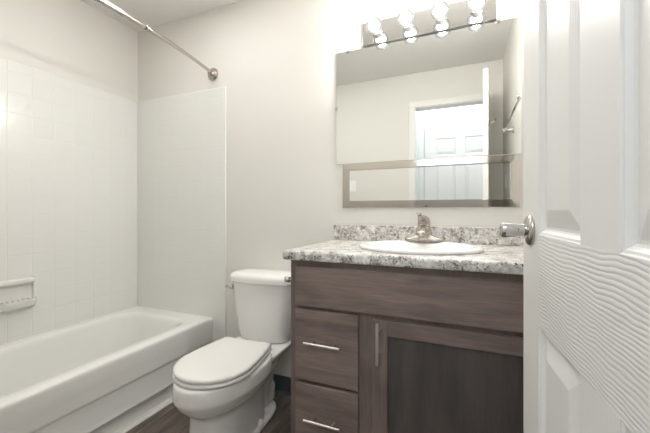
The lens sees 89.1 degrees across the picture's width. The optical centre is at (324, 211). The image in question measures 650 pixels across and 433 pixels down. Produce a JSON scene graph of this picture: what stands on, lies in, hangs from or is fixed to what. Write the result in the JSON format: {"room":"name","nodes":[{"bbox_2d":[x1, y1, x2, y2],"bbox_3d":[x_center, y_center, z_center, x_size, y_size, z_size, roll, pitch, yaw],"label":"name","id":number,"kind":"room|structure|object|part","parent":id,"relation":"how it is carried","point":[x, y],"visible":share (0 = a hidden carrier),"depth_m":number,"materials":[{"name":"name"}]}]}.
{"room":"bathroom","nodes":[
{"label":"bathroom","id":0,"kind":"room"},
{"bbox_2d":[0,0,137,102],"bbox_3d":[-1.807,-0.130,1.740,0.100,2.470,1.720,0,0,23],"label":"wall","id":1,"kind":"structure","parent":0,"point":[72,40],"depth_m":2.09,"materials":[{"name":"white paint"}]},
{"bbox_2d":[0,57,136,344],"bbox_3d":[-1.737,-0.040,1.764,0.010,1.570,1.600,0,0,23],"label":"tiled wall","id":2,"kind":"structure","parent":1,"relation":"attached to","point":[68,148],"depth_m":2.04,"materials":[{"name":"white tile"}]},
{"bbox_2d":[0,276,36,312],"bbox_3d":[-1.675,0.457,1.799,0.076,0.174,0.183,0,0,23],"label":"soap dish","id":3,"kind":"object","parent":2,"relation":"attached to","point":[19,293],"visible":1,"depth_m":1.80,"materials":[{"name":"white ceramic"}]},
{"bbox_3d":[-1.706,0.453,1.812,0.008,0.160,0.183,0,0,23],"label":"plate","id":4,"kind":"part","parent":3,"relation":"part of","materials":[{"name":"white ceramic"}]},
{"bbox_2d":[0,296,36,312],"bbox_3d":[-1.673,0.514,1.798,0.072,0.061,0.183,0,0,23],"label":"tray","id":5,"kind":"object","parent":3,"relation":"on","point":[13,303],"depth_m":1.79,"materials":[{"name":"white ceramic"}]},
{"bbox_3d":[-1.662,0.447,1.886,0.022,0.093,0.014,0,0,23],"label":"post","id":6,"kind":"part","parent":3,"relation":"part of","materials":[{"name":"white ceramic"}]},
{"bbox_2d":[80,0,240,31],"bbox_3d":[-0.080,-1.405,0.578,4.200,0.080,2.700,0,0,23],"label":"ceiling","id":7,"kind":"structure","parent":0,"point":[153,13],"depth_m":2.22,"materials":[{"name":"white paint"}]},
{"bbox_2d":[126,392,290,432],"bbox_3d":[-0.080,1.145,0.578,4.200,0.080,2.700,0,0,23],"label":"floor","id":8,"kind":"structure","parent":0,"point":[169,419],"depth_m":1.74,"materials":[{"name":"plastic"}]},
{"bbox_2d":[0,306,212,432],"bbox_3d":[-1.395,0.907,1.624,0.726,0.393,1.587,0,0,23],"label":"bathtub","id":9,"kind":"object","parent":8,"relation":"on","point":[100,374],"visible":0.84,"depth_m":1.75,"materials":[{"name":"white ceramic"}]},
{"bbox_2d":[114,396,172,432],"bbox_3d":[-1.078,1.095,1.489,0.030,0.017,1.587,0,0,23],"label":"trim","id":10,"kind":"structure","parent":9,"relation":"attached to","point":[129,426],"depth_m":1.76,"materials":[{"name":"white paint"}]},
{"bbox_2d":[172,268,290,432],"bbox_3d":[-0.459,0.728,1.689,0.438,0.750,0.739,0,0,20],"label":"toilet","id":11,"kind":"object","parent":8,"relation":"on","point":[227,384],"visible":0.98,"depth_m":1.61,"materials":[{"name":"white ceramic"}]},
{"bbox_3d":[-0.492,0.723,1.573,0.366,0.017,0.458,0,0,20],"label":"seat","id":12,"kind":"part","parent":11,"relation":"part of","materials":[{"name":"white plastic"}]},
{"bbox_3d":[-0.492,0.700,1.573,0.362,0.024,0.454,0,0,20],"label":"lid","id":13,"kind":"part","parent":11,"relation":"part of","materials":[{"name":"white plastic"}]},
{"bbox_3d":[-0.454,0.918,1.678,0.377,0.369,0.721,0,0,20],"label":"bowl","id":14,"kind":"part","parent":11,"relation":"part of","materials":[{"name":"white ceramic"}]},
{"bbox_3d":[-0.359,0.382,1.938,0.420,0.058,0.203,0,0,20],"label":"tank lid","id":15,"kind":"part","parent":11,"relation":"part of","materials":[{"name":"white ceramic"}]},
{"bbox_3d":[-0.358,0.580,1.942,0.396,0.337,0.186,0,0,20],"label":"tank","id":16,"kind":"part","parent":11,"relation":"part of","materials":[{"name":"white ceramic"}]},
{"bbox_2d":[291,260,523,432],"bbox_3d":[0.387,0.650,1.406,0.938,0.908,0.606,0,0,23],"label":"vanity cabinet","id":17,"kind":"object","parent":8,"relation":"on","point":[375,348],"visible":0.88,"depth_m":1.17,"materials":[{"name":"brown wood"}]},
{"bbox_2d":[284,276,290,281],"bbox_3d":[-0.115,0.295,1.501,0.058,0.032,0.192,0,0,23],"label":"toilet paper holder","id":18,"kind":"object","parent":17,"relation":"attached to","point":[286,279],"visible":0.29,"depth_m":1.42,"materials":[{"name":"silver metal"}]},
{"bbox_3d":[-0.011,0.813,1.268,0.149,0.011,0.039,0,0,23],"label":"pull handle","id":19,"kind":"part","parent":17,"relation":"part of","materials":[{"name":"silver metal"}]},
{"bbox_3d":[-0.011,0.513,1.268,0.149,0.011,0.039,0,0,23],"label":"pull handle","id":20,"kind":"part","parent":17,"relation":"part of","materials":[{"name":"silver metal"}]},
{"bbox_3d":[0.004,0.821,1.292,0.265,0.268,0.018,0,0,23],"label":"drawer","id":21,"kind":"part","parent":17,"relation":"part of","materials":[{"name":"brown wood"}]},
{"bbox_3d":[0.004,0.532,1.292,0.265,0.281,0.018,0,0,23],"label":"drawer","id":22,"kind":"part","parent":17,"relation":"part of","materials":[{"name":"brown wood"}]},
{"bbox_3d":[0.190,0.472,1.182,0.011,0.149,0.039,0,0,23],"label":"pull handle","id":23,"kind":"part","parent":17,"relation":"part of","materials":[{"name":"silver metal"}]},
{"bbox_3d":[0.202,0.675,1.208,0.056,0.560,0.018,0,0,23],"label":"door","id":24,"kind":"part","parent":17,"relation":"part of","materials":[{"name":"brown wood"}]},
{"bbox_2d":[283,225,523,274],"bbox_3d":[0.397,0.135,1.416,0.990,0.120,0.581,0,0,23],"label":"countertop","id":25,"kind":"structure","parent":17,"relation":"on","point":[503,255],"depth_m":1.31,"materials":[{"name":"stone"}]},
{"bbox_2d":[359,240,483,254],"bbox_3d":[0.395,0.215,1.397,0.504,0.150,0.424,0,0,23],"label":"sink","id":26,"kind":"object","parent":25,"relation":"in","point":[388,246],"visible":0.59,"depth_m":1.41,"materials":[{"name":"white ceramic"}]},
{"bbox_2d":[405,212,443,241],"bbox_3d":[0.449,0.071,1.514,0.176,0.137,0.145,0,0,23],"label":"faucet","id":27,"kind":"object","parent":25,"relation":"on","point":[423,233],"visible":1,"depth_m":1.53,"materials":[{"name":"silver metal"}]},
{"bbox_3d":[0.441,0.091,1.496,0.058,0.042,0.105,0,0,23],"label":"spout","id":28,"kind":"part","parent":27,"relation":"part of","materials":[{"name":"silver metal"}]},
{"bbox_3d":[0.466,0.040,1.555,0.057,0.058,0.054,0,0,23],"label":"handle","id":29,"kind":"part","parent":27,"relation":"part of","materials":[{"name":"silver metal"}]},
{"bbox_3d":[0.282,0.299,1.174,0.868,0.156,0.018,0,0,23],"label":"false drawer","id":30,"kind":"part","parent":17,"relation":"part of","materials":[{"name":"brown wood"}]},
{"bbox_3d":[0.429,0.423,1.111,0.436,0.056,0.018,0,0,23],"label":"door rail","id":31,"kind":"part","parent":17,"relation":"part of","materials":[{"name":"brown wood"}]},
{"bbox_3d":[0.430,0.675,1.115,0.444,0.456,0.008,0,0,23],"label":"door panel","id":32,"kind":"part","parent":17,"relation":"part of","materials":[{"name":"brown wood"}]},
{"bbox_2d":[138,0,523,376],"bbox_3d":[-0.207,-0.130,2.046,2.801,2.470,0.100,0,0,23],"label":"wall","id":33,"kind":"structure","parent":0,"point":[275,60],"depth_m":2.02,"materials":[{"name":"white paint"}]},
{"bbox_2d":[94,0,217,80],"bbox_3d":[-1.037,-0.922,1.471,0.152,0.086,1.610,0,0,23],"label":"shower curtain rod","id":34,"kind":"object","parent":33,"relation":"attached to","point":[212,73],"visible":1,"depth_m":1.70,"materials":[{"name":"silver metal"}]},
{"bbox_2d":[137,86,225,341],"bbox_3d":[-1.039,0.140,2.341,0.840,1.930,0.010,0,0,23],"label":"tiled wall","id":35,"kind":"structure","parent":33,"relation":"attached to","point":[181,139],"depth_m":2.32,"materials":[{"name":"white tile"}]},
{"bbox_2d":[273,374,290,395],"bbox_3d":[-0.288,1.053,2.018,0.796,0.104,0.016,0,0,23],"label":"baseboard","id":36,"kind":"structure","parent":33,"relation":"attached to","point":[282,383],"depth_m":2.01,"materials":[{"name":"grey rubber"}]},
{"bbox_2d":[335,16,521,164],"bbox_3d":[0.481,-0.581,1.692,0.916,0.632,0.008,0,0,23],"label":"wall mirror","id":37,"kind":"object","parent":33,"relation":"attached to","point":[455,93],"visible":1,"depth_m":1.66,"materials":[{"name":"grey mirror"}]},
{"bbox_2d":[334,225,523,245],"bbox_3d":[0.507,0.116,1.675,0.990,0.081,0.019,0,0,23],"label":"backsplash","id":38,"kind":"structure","parent":33,"relation":"attached to","point":[468,235],"depth_m":1.64,"materials":[{"name":"stone"}]},
{"bbox_2d":[362,0,496,47],"bbox_3d":[0.483,-0.960,1.622,0.652,0.124,0.137,0,0,23],"label":"vanity light","id":39,"kind":"object","parent":33,"relation":"attached to","point":[465,13],"visible":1,"depth_m":1.65,"materials":[{"name":"silver metal"}]},
{"bbox_3d":[0.252,-0.953,1.694,0.085,0.085,0.088,0,0,23],"label":"light bulb","id":40,"kind":"part","parent":39,"relation":"part of","materials":[{"name":"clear glass"}]},
{"bbox_2d":[373,27,382,37],"bbox_3d":[0.276,-0.953,1.749,0.054,0.054,0.029,0,0,23],"label":"socket","id":41,"kind":"object","parent":39,"relation":"attached to","point":[378,33],"depth_m":1.75,"materials":[{"name":"silver metal"}]},
{"bbox_3d":[0.399,-0.953,1.631,0.085,0.085,0.088,0,0,23],"label":"light bulb","id":42,"kind":"part","parent":39,"relation":"part of","materials":[{"name":"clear glass"}]},
{"bbox_2d":[403,21,412,31],"bbox_3d":[0.423,-0.953,1.686,0.054,0.054,0.029,0,0,23],"label":"socket","id":43,"kind":"object","parent":39,"relation":"attached to","point":[408,27],"depth_m":1.68,"materials":[{"name":"silver metal"}]},
{"bbox_3d":[0.546,-0.953,1.568,0.085,0.085,0.088,0,0,23],"label":"light bulb","id":44,"kind":"part","parent":39,"relation":"part of","materials":[{"name":"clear glass"}]},
{"bbox_2d":[435,14,446,24],"bbox_3d":[0.570,-0.953,1.623,0.054,0.054,0.029,0,0,23],"label":"socket","id":45,"kind":"object","parent":39,"relation":"attached to","point":[443,22],"depth_m":1.62,"materials":[{"name":"silver metal"}]},
{"bbox_2d":[470,6,482,16],"bbox_3d":[0.717,-0.953,1.560,0.054,0.054,0.029,0,0,23],"label":"socket","id":46,"kind":"object","parent":39,"relation":"attached to","point":[472,9],"depth_m":1.56,"materials":[{"name":"silver metal"}]},
{"bbox_3d":[0.694,-0.953,1.505,0.085,0.085,0.088,0,0,23],"label":"light bulb","id":47,"kind":"part","parent":39,"relation":"part of","materials":[{"name":"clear glass"}]},
{"bbox_2d":[343,154,519,207],"bbox_3d":[0.495,-0.142,1.681,0.860,0.242,0.018,0,0,23],"label":"framed mirror","id":48,"kind":"object","parent":33,"relation":"attached to","point":[493,180],"visible":1,"depth_m":1.65,"materials":[{"name":"silver mirror"}]},
{"bbox_3d":[0.117,-0.142,1.842,0.037,0.242,0.018,0,0,23],"label":"frame rail","id":49,"kind":"part","parent":48,"relation":"part of","materials":[{"name":"silver metal"}]},
{"bbox_2d":[349,163,509,200],"bbox_3d":[0.496,-0.142,1.681,0.794,0.176,0.001,0,0,23],"label":"mirror glass","id":50,"kind":"object","parent":48,"relation":"on","point":[404,181],"depth_m":1.66,"materials":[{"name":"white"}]},
{"bbox_3d":[0.495,-0.040,1.681,0.860,0.037,0.018,0,0,23],"label":"frame rail","id":51,"kind":"part","parent":48,"relation":"part of","materials":[{"name":"silver metal"}]},
{"bbox_3d":[0.495,-0.245,1.681,0.860,0.037,0.018,0,0,23],"label":"frame rail","id":52,"kind":"part","parent":48,"relation":"part of","materials":[{"name":"silver metal"}]},
{"bbox_3d":[0.874,-0.142,1.519,0.037,0.242,0.018,0,0,23],"label":"frame rail","id":53,"kind":"part","parent":48,"relation":"part of","materials":[{"name":"silver metal"}]},
{"bbox_3d":[-0.100,0.012,0.143,0.746,2.185,0.124,0,0,23],"label":"trim","id":54,"kind":"structure","parent":0,"visible":0},
{"bbox_2d":[500,0,649,432],"bbox_3d":[0.332,0.028,0.376,0.141,2.135,0.702,0,0,19],"label":"door","id":55,"kind":"structure","parent":54,"relation":"attached to","point":[585,228],"depth_m":0.41,"materials":[{"name":"white wood"}]},
{"bbox_3d":[0.379,0.037,0.666,0.043,0.030,0.030,0,0,19],"label":"knob","id":56,"kind":"part","parent":55,"relation":"part of","materials":[{"name":"silver metal"}]}
]}

